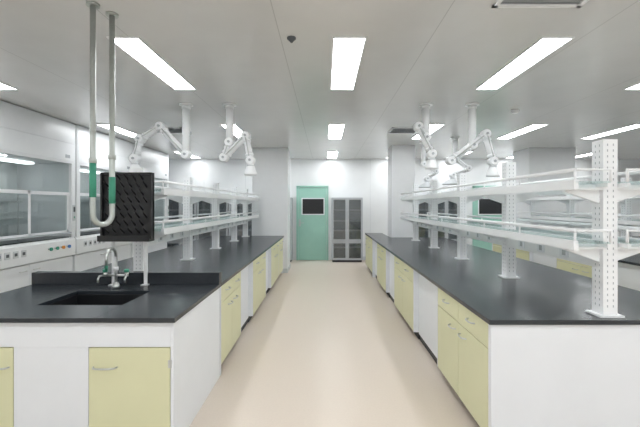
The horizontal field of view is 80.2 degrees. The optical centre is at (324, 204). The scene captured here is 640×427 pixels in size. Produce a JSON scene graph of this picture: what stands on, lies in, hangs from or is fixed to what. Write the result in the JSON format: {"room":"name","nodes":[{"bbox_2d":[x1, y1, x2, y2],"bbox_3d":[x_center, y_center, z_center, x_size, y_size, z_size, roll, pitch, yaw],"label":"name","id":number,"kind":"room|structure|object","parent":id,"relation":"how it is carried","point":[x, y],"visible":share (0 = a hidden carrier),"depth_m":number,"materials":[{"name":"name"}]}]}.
{"room":"laboratory","nodes":[
{"label":"laboratory","id":0,"kind":"room"},
{"bbox_2d":[252,148,290,272],"bbox_3d":[-1.260,0.125,9.035,0.824,2.850,0.746,0,0,0],"label":"structural column","id":1,"kind":"structure","parent":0,"point":[271,182],"depth_m":8.67,"materials":[{"name":"white paint"}]},
{"bbox_2d":[0,0,639,158],"bbox_3d":[2.050,-1.350,3.850,14.100,0.100,13.900,0,0,0],"label":"ceiling","id":2,"kind":"structure","parent":0,"point":[239,52],"depth_m":3.67,"materials":[{"name":"white paint"}]},
{"bbox_2d":[0,82,18,89],"bbox_3d":[-3.550,-1.294,3.590,0.248,0.012,1.328,0,0,0],"label":"ceiling light panel","id":3,"kind":"object","parent":2,"relation":"in","point":[3,86],"depth_m":4.18,"materials":[{"name":"white plastic"}]},
{"bbox_2d":[86,0,118,226],"bbox_3d":[-1.474,-0.576,2.520,0.082,1.448,0.220,0,0,21],"label":"pipes","id":4,"kind":"object","parent":2,"relation":"hanging from","point":[92,5],"visible":1,"depth_m":2.47,"materials":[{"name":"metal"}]},
{"bbox_2d":[96,124,136,137],"bbox_3d":[-3.550,-1.294,6.750,0.248,0.012,1.328,0,0,0],"label":"ceiling light panel","id":5,"kind":"object","parent":2,"relation":"in","point":[117,129],"depth_m":6.59,"materials":[{"name":"white plastic"}]},
{"bbox_2d":[106,36,196,89],"bbox_3d":[-1.560,-1.294,3.590,0.248,0.012,1.328,0,0,0],"label":"ceiling light panel","id":6,"kind":"object","parent":2,"relation":"in","point":[134,46],"depth_m":3.41,"materials":[{"name":"white plastic"}]},
{"bbox_2d":[128,102,192,171],"bbox_3d":[-2.103,-0.850,4.889,0.796,0.900,0.192,0,0,-4],"label":"fume extraction arm","id":7,"kind":"object","parent":2,"relation":"hanging from","point":[135,158],"visible":0.97,"depth_m":4.85},
{"bbox_2d":[151,127,191,133],"bbox_3d":[-2.650,-1.292,6.600,0.500,0.015,0.500,0,0,0],"label":"ceiling air vent","id":8,"kind":"object","parent":2,"relation":"in","point":[173,130],"depth_m":6.59,"materials":[{"name":"grey metal"}]},
{"bbox_2d":[220,124,242,137],"bbox_3d":[-1.560,-1.294,6.750,0.248,0.012,1.328,0,0,0],"label":"ceiling light panel","id":9,"kind":"object","parent":2,"relation":"in","point":[237,132],"depth_m":6.59,"materials":[{"name":"white plastic"}]},
{"bbox_2d":[219,102,256,175],"bbox_3d":[-1.115,-0.840,4.887,0.496,0.920,0.192,0,0,9],"label":"fume extraction arm","id":10,"kind":"object","parent":2,"relation":"hanging from","point":[230,146],"visible":1,"depth_m":4.85},
{"bbox_2d":[287,36,295,42],"bbox_3d":[-0.260,-1.280,2.950,0.070,0.040,0.070,0,0,0],"label":"smoke detector","id":11,"kind":"object","parent":2,"relation":"attached to","point":[291,39],"visible":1,"depth_m":2.93,"materials":[{"name":"grey plastic"}]},
{"bbox_2d":[327,151,337,157],"bbox_3d":[0.190,-1.294,9.850,0.268,0.012,1.328,0,0,0],"label":"ceiling light panel","id":12,"kind":"object","parent":2,"relation":"in","point":[330,154],"depth_m":9.72,"materials":[{"name":"white plastic"}]},
{"bbox_2d":[328,124,344,138],"bbox_3d":[0.190,-1.294,6.750,0.268,0.012,1.328,0,0,0],"label":"ceiling light panel","id":13,"kind":"object","parent":2,"relation":"in","point":[335,131],"depth_m":6.66,"materials":[{"name":"white plastic"}]},
{"bbox_2d":[330,36,366,89],"bbox_3d":[0.190,-1.294,3.590,0.268,0.012,1.328,0,0,0],"label":"ceiling light panel","id":14,"kind":"object","parent":2,"relation":"in","point":[347,51],"depth_m":3.40,"materials":[{"name":"white plastic"}]},
{"bbox_2d":[387,127,415,133],"bbox_3d":[1.370,-1.292,6.600,0.500,0.015,0.500,0,0,0],"label":"ceiling air vent","id":15,"kind":"object","parent":2,"relation":"in","point":[394,130],"depth_m":6.59,"materials":[{"name":"grey metal"}]},
{"bbox_2d":[413,102,437,169],"bbox_3d":[1.292,-0.880,4.878,0.296,0.840,0.215,0,0,0],"label":"fume extraction arm","id":16,"kind":"object","parent":2,"relation":"hanging from","point":[422,129],"visible":1,"depth_m":4.84},
{"bbox_2d":[411,124,444,138],"bbox_3d":[1.800,-1.294,6.750,0.248,0.012,1.328,0,0,0],"label":"ceiling light panel","id":17,"kind":"object","parent":2,"relation":"in","point":[433,127],"depth_m":6.42,"materials":[{"name":"white plastic"}]},
{"bbox_2d":[419,142,438,187],"bbox_3d":[2.143,-0.830,7.900,0.426,0.940,0.380,0,0,0],"label":"fume extraction arm","id":18,"kind":"object","parent":2,"relation":"hanging from","point":[426,184],"visible":0.78,"depth_m":7.85},
{"bbox_2d":[442,137,471,184],"bbox_3d":[2.533,-0.845,7.300,0.546,0.910,0.380,0,0,0],"label":"fume extraction arm","id":19,"kind":"object","parent":2,"relation":"hanging from","point":[466,168],"visible":0.77,"depth_m":7.25},
{"bbox_2d":[445,102,499,176],"bbox_3d":[1.883,-0.830,4.878,0.655,0.940,0.219,0,0,11],"label":"fume extraction arm","id":20,"kind":"object","parent":2,"relation":"hanging from","point":[492,161],"visible":1,"depth_m":4.84},
{"bbox_2d":[511,109,518,113],"bbox_3d":[2.600,-1.278,5.200,0.100,0.045,0.100,0,0,0],"label":"smoke detector","id":21,"kind":"object","parent":2,"relation":"attached to","point":[514,111],"visible":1,"depth_m":5.17,"materials":[{"name":"white plastic"}]},
{"bbox_2d":[496,124,548,138],"bbox_3d":[3.460,-1.294,6.750,0.248,0.012,1.328,0,0,0],"label":"ceiling light panel","id":22,"kind":"object","parent":2,"relation":"in","point":[529,128],"depth_m":6.67,"materials":[{"name":"white plastic"}]},
{"bbox_2d":[475,36,574,89],"bbox_3d":[1.800,-1.294,3.590,0.248,0.012,1.328,0,0,0],"label":"ceiling light panel","id":23,"kind":"object","parent":2,"relation":"in","point":[544,46],"depth_m":3.40,"materials":[{"name":"white plastic"}]},
{"bbox_2d":[492,0,588,7],"bbox_3d":[1.375,-1.292,2.215,0.570,0.015,0.530,0,0,0],"label":"ceiling air vent","id":24,"kind":"object","parent":2,"relation":"in","point":[499,3],"depth_m":2.45,"materials":[{"name":"grey metal"}]},
{"bbox_2d":[576,153,591,157],"bbox_3d":[6.750,-1.294,9.850,0.248,0.012,1.328,0,0,0],"label":"ceiling light panel","id":25,"kind":"object","parent":2,"relation":"in","point":[587,154],"depth_m":9.92,"materials":[{"name":"white plastic"}]},
{"bbox_2d":[580,124,639,138],"bbox_3d":[5.100,-1.294,6.750,0.248,0.012,1.328,0,0,0],"label":"ceiling light panel","id":26,"kind":"object","parent":2,"relation":"in","point":[633,126],"depth_m":6.68,"materials":[{"name":"white plastic"}]},
{"bbox_2d":[623,82,639,89],"bbox_3d":[3.460,-1.294,3.590,0.248,0.012,1.328,0,0,0],"label":"ceiling light panel","id":27,"kind":"object","parent":2,"relation":"in","point":[636,86],"depth_m":4.18,"materials":[{"name":"white plastic"}]},
{"bbox_2d":[189,260,478,426],"bbox_3d":[2.050,1.600,3.850,14.100,0.100,13.900,0,0,0],"label":"floor","id":28,"kind":"structure","parent":0,"point":[326,345],"depth_m":3.67,"materials":[{"name":"plastic"}]},
{"bbox_2d":[0,100,75,292],"bbox_3d":[-4.415,0.130,5.195,0.930,2.840,1.790,0,0,0],"label":"fume hood","id":29,"kind":"object","parent":28,"relation":"on","point":[38,207],"visible":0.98,"depth_m":5.67,"materials":[{"name":"metal"}]},
{"bbox_2d":[72,125,132,270],"bbox_3d":[-4.415,0.130,7.015,0.930,2.840,1.790,0,0,0],"label":"fume hood","id":30,"kind":"object","parent":28,"relation":"on","point":[90,253],"visible":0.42,"depth_m":6.78,"materials":[{"name":"metal"}]},
{"bbox_2d":[0,271,221,426],"bbox_3d":[-1.755,1.073,2.880,1.650,0.955,1.080,0,0,0],"label":"bench","id":31,"kind":"object","parent":28,"relation":"on","point":[76,350],"visible":1,"depth_m":2.38,"materials":[{"name":"black plastic"}]},
{"bbox_2d":[97,247,128,288],"bbox_3d":[-1.760,0.523,3.138,0.236,0.351,0.183,0,0,0],"label":"faucet","id":32,"kind":"object","parent":31,"relation":"on","point":[116,284],"visible":1,"depth_m":3.19,"materials":[{"name":"metal"}]},
{"bbox_2d":[97,172,153,285],"bbox_3d":[-1.710,0.209,3.275,0.440,0.979,0.120,0,0,0],"label":"drying rack","id":33,"kind":"object","parent":31,"relation":"on","point":[133,221],"visible":0.91,"depth_m":3.29,"materials":[{"name":"black plastic"}]},
{"bbox_2d":[130,143,168,257],"bbox_3d":[-4.415,0.130,8.835,0.930,2.840,1.790,0,0,0],"label":"fume hood","id":34,"kind":"object","parent":28,"relation":"on","point":[156,162],"visible":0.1,"depth_m":9.28,"materials":[{"name":"metal"}]},
{"bbox_2d":[167,199,196,247],"bbox_3d":[-3.900,0.675,10.460,0.840,1.750,0.471,0,0,0],"label":"storage cabinet","id":35,"kind":"object","parent":28,"relation":"on","point":[175,208],"visible":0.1,"depth_m":10.50,"materials":[{"name":"glass"}]},
{"bbox_2d":[84,236,283,375],"bbox_3d":[-1.755,1.125,6.037,1.689,0.850,5.225,0,0,0],"label":"lab bench","id":36,"kind":"object","parent":28,"relation":"on","point":[250,266],"visible":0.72,"depth_m":4.97,"materials":[{"name":"yellow laminate"}]},
{"bbox_2d":[133,168,258,270],"bbox_3d":[-1.755,0.174,6.005,0.548,1.049,5.029,0,0,0],"label":"shelving rack","id":37,"kind":"object","parent":36,"relation":"on","point":[185,228],"visible":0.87,"depth_m":4.84,"materials":[{"name":"grey metal"}]},
{"bbox_2d":[197,201,228,239],"bbox_3d":[-3.040,0.675,10.460,0.840,1.750,0.471,0,0,0],"label":"storage cabinet","id":38,"kind":"object","parent":28,"relation":"on","point":[203,207],"visible":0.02,"depth_m":10.66,"materials":[{"name":"glass"}]},
{"bbox_2d":[229,203,251,235],"bbox_3d":[-2.180,0.675,10.460,0.840,1.750,0.471,0,0,0],"label":"storage cabinet","id":39,"kind":"object","parent":28,"relation":"on","point":[239,206],"visible":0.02,"depth_m":10.68,"materials":[{"name":"grey glass"}]},
{"bbox_2d":[290,198,292,261],"bbox_3d":[-1.320,0.675,10.460,0.840,1.750,0.471,0,0,0],"label":"storage cabinet","id":40,"kind":"object","parent":28,"relation":"on","point":[291,199],"visible":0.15,"depth_m":10.27,"materials":[{"name":"grey metal"}]},
{"bbox_2d":[331,198,362,261],"bbox_3d":[0.600,0.675,10.460,0.840,1.750,0.471,0,0,0],"label":"storage cabinet","id":41,"kind":"object","parent":28,"relation":"on","point":[346,213],"visible":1,"depth_m":10.65,"materials":[{"name":"white metal"}]},
{"bbox_2d":[419,202,429,236],"bbox_3d":[2.420,0.675,10.460,0.840,1.750,0.471,0,0,0],"label":"storage cabinet","id":42,"kind":"object","parent":28,"relation":"on","point":[424,207],"visible":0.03,"depth_m":10.64,"materials":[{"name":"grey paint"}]},
{"bbox_2d":[438,201,456,240],"bbox_3d":[3.280,0.675,10.460,0.840,1.750,0.471,0,0,0],"label":"storage cabinet","id":43,"kind":"object","parent":28,"relation":"on","point":[448,207],"visible":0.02,"depth_m":10.68,"materials":[{"name":"glass"}]},
{"bbox_2d":[365,233,639,426],"bbox_3d":[1.779,1.125,5.905,1.615,0.850,7.194,0,0,0],"label":"lab bench","id":44,"kind":"object","parent":28,"relation":"on","point":[526,351],"visible":0.84,"depth_m":2.46,"materials":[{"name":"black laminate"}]},
{"bbox_2d":[400,139,639,317],"bbox_3d":[1.780,0.144,4.936,0.548,1.109,5.289,0,0,0],"label":"shelving rack","id":45,"kind":"object","parent":44,"relation":"on","point":[601,249],"visible":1,"depth_m":2.76,"materials":[{"name":"grey metal"}]},
{"bbox_2d":[492,243,639,290],"bbox_3d":[4.525,1.125,5.750,1.589,0.850,5.700,0,0,0],"label":"lab bench","id":46,"kind":"object","parent":28,"relation":"on","point":[629,267],"visible":0.09,"depth_m":5.50,"materials":[{"name":"yellow laminate"}]},
{"bbox_2d":[517,177,639,237],"bbox_3d":[4.520,0.144,5.696,0.548,1.109,5.449,0,0,0],"label":"shelving rack","id":47,"kind":"object","parent":46,"relation":"on","point":[626,215],"visible":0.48,"depth_m":6.86,"materials":[{"name":"grey metal"}]},
{"bbox_2d":[388,145,414,236],"bbox_3d":[1.705,0.125,8.550,0.514,2.850,0.616,0,0,0],"label":"structural column","id":48,"kind":"structure","parent":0,"point":[401,158],"depth_m":8.25,"materials":[{"name":"white paint"}]},
{"bbox_2d":[169,159,639,259],"bbox_3d":[2.050,0.125,10.750,14.100,2.850,0.100,0,0,0],"label":"wall","id":49,"kind":"structure","parent":0,"point":[367,179],"depth_m":10.70,"materials":[{"name":"white paint"}]},
{"bbox_2d":[296,186,327,259],"bbox_3d":[-0.355,0.505,10.648,0.890,2.090,0.095,0,0,0],"label":"door","id":50,"kind":"structure","parent":49,"relation":"in","point":[311,201],"depth_m":10.66,"materials":[{"name":"teal paint"}]},
{"bbox_2d":[472,186,501,250],"bbox_3d":[4.625,0.505,10.648,0.950,2.090,0.095,0,0,0],"label":"door","id":51,"kind":"structure","parent":49,"relation":"in","point":[484,206],"depth_m":10.65,"materials":[{"name":"teal paint"}]},
{"bbox_2d":[513,148,575,227],"bbox_3d":[5.175,0.125,9.030,1.074,2.850,0.756,0,0,0],"label":"structural column","id":52,"kind":"structure","parent":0,"point":[528,161],"depth_m":8.66,"materials":[{"name":"white paint"}]}
]}

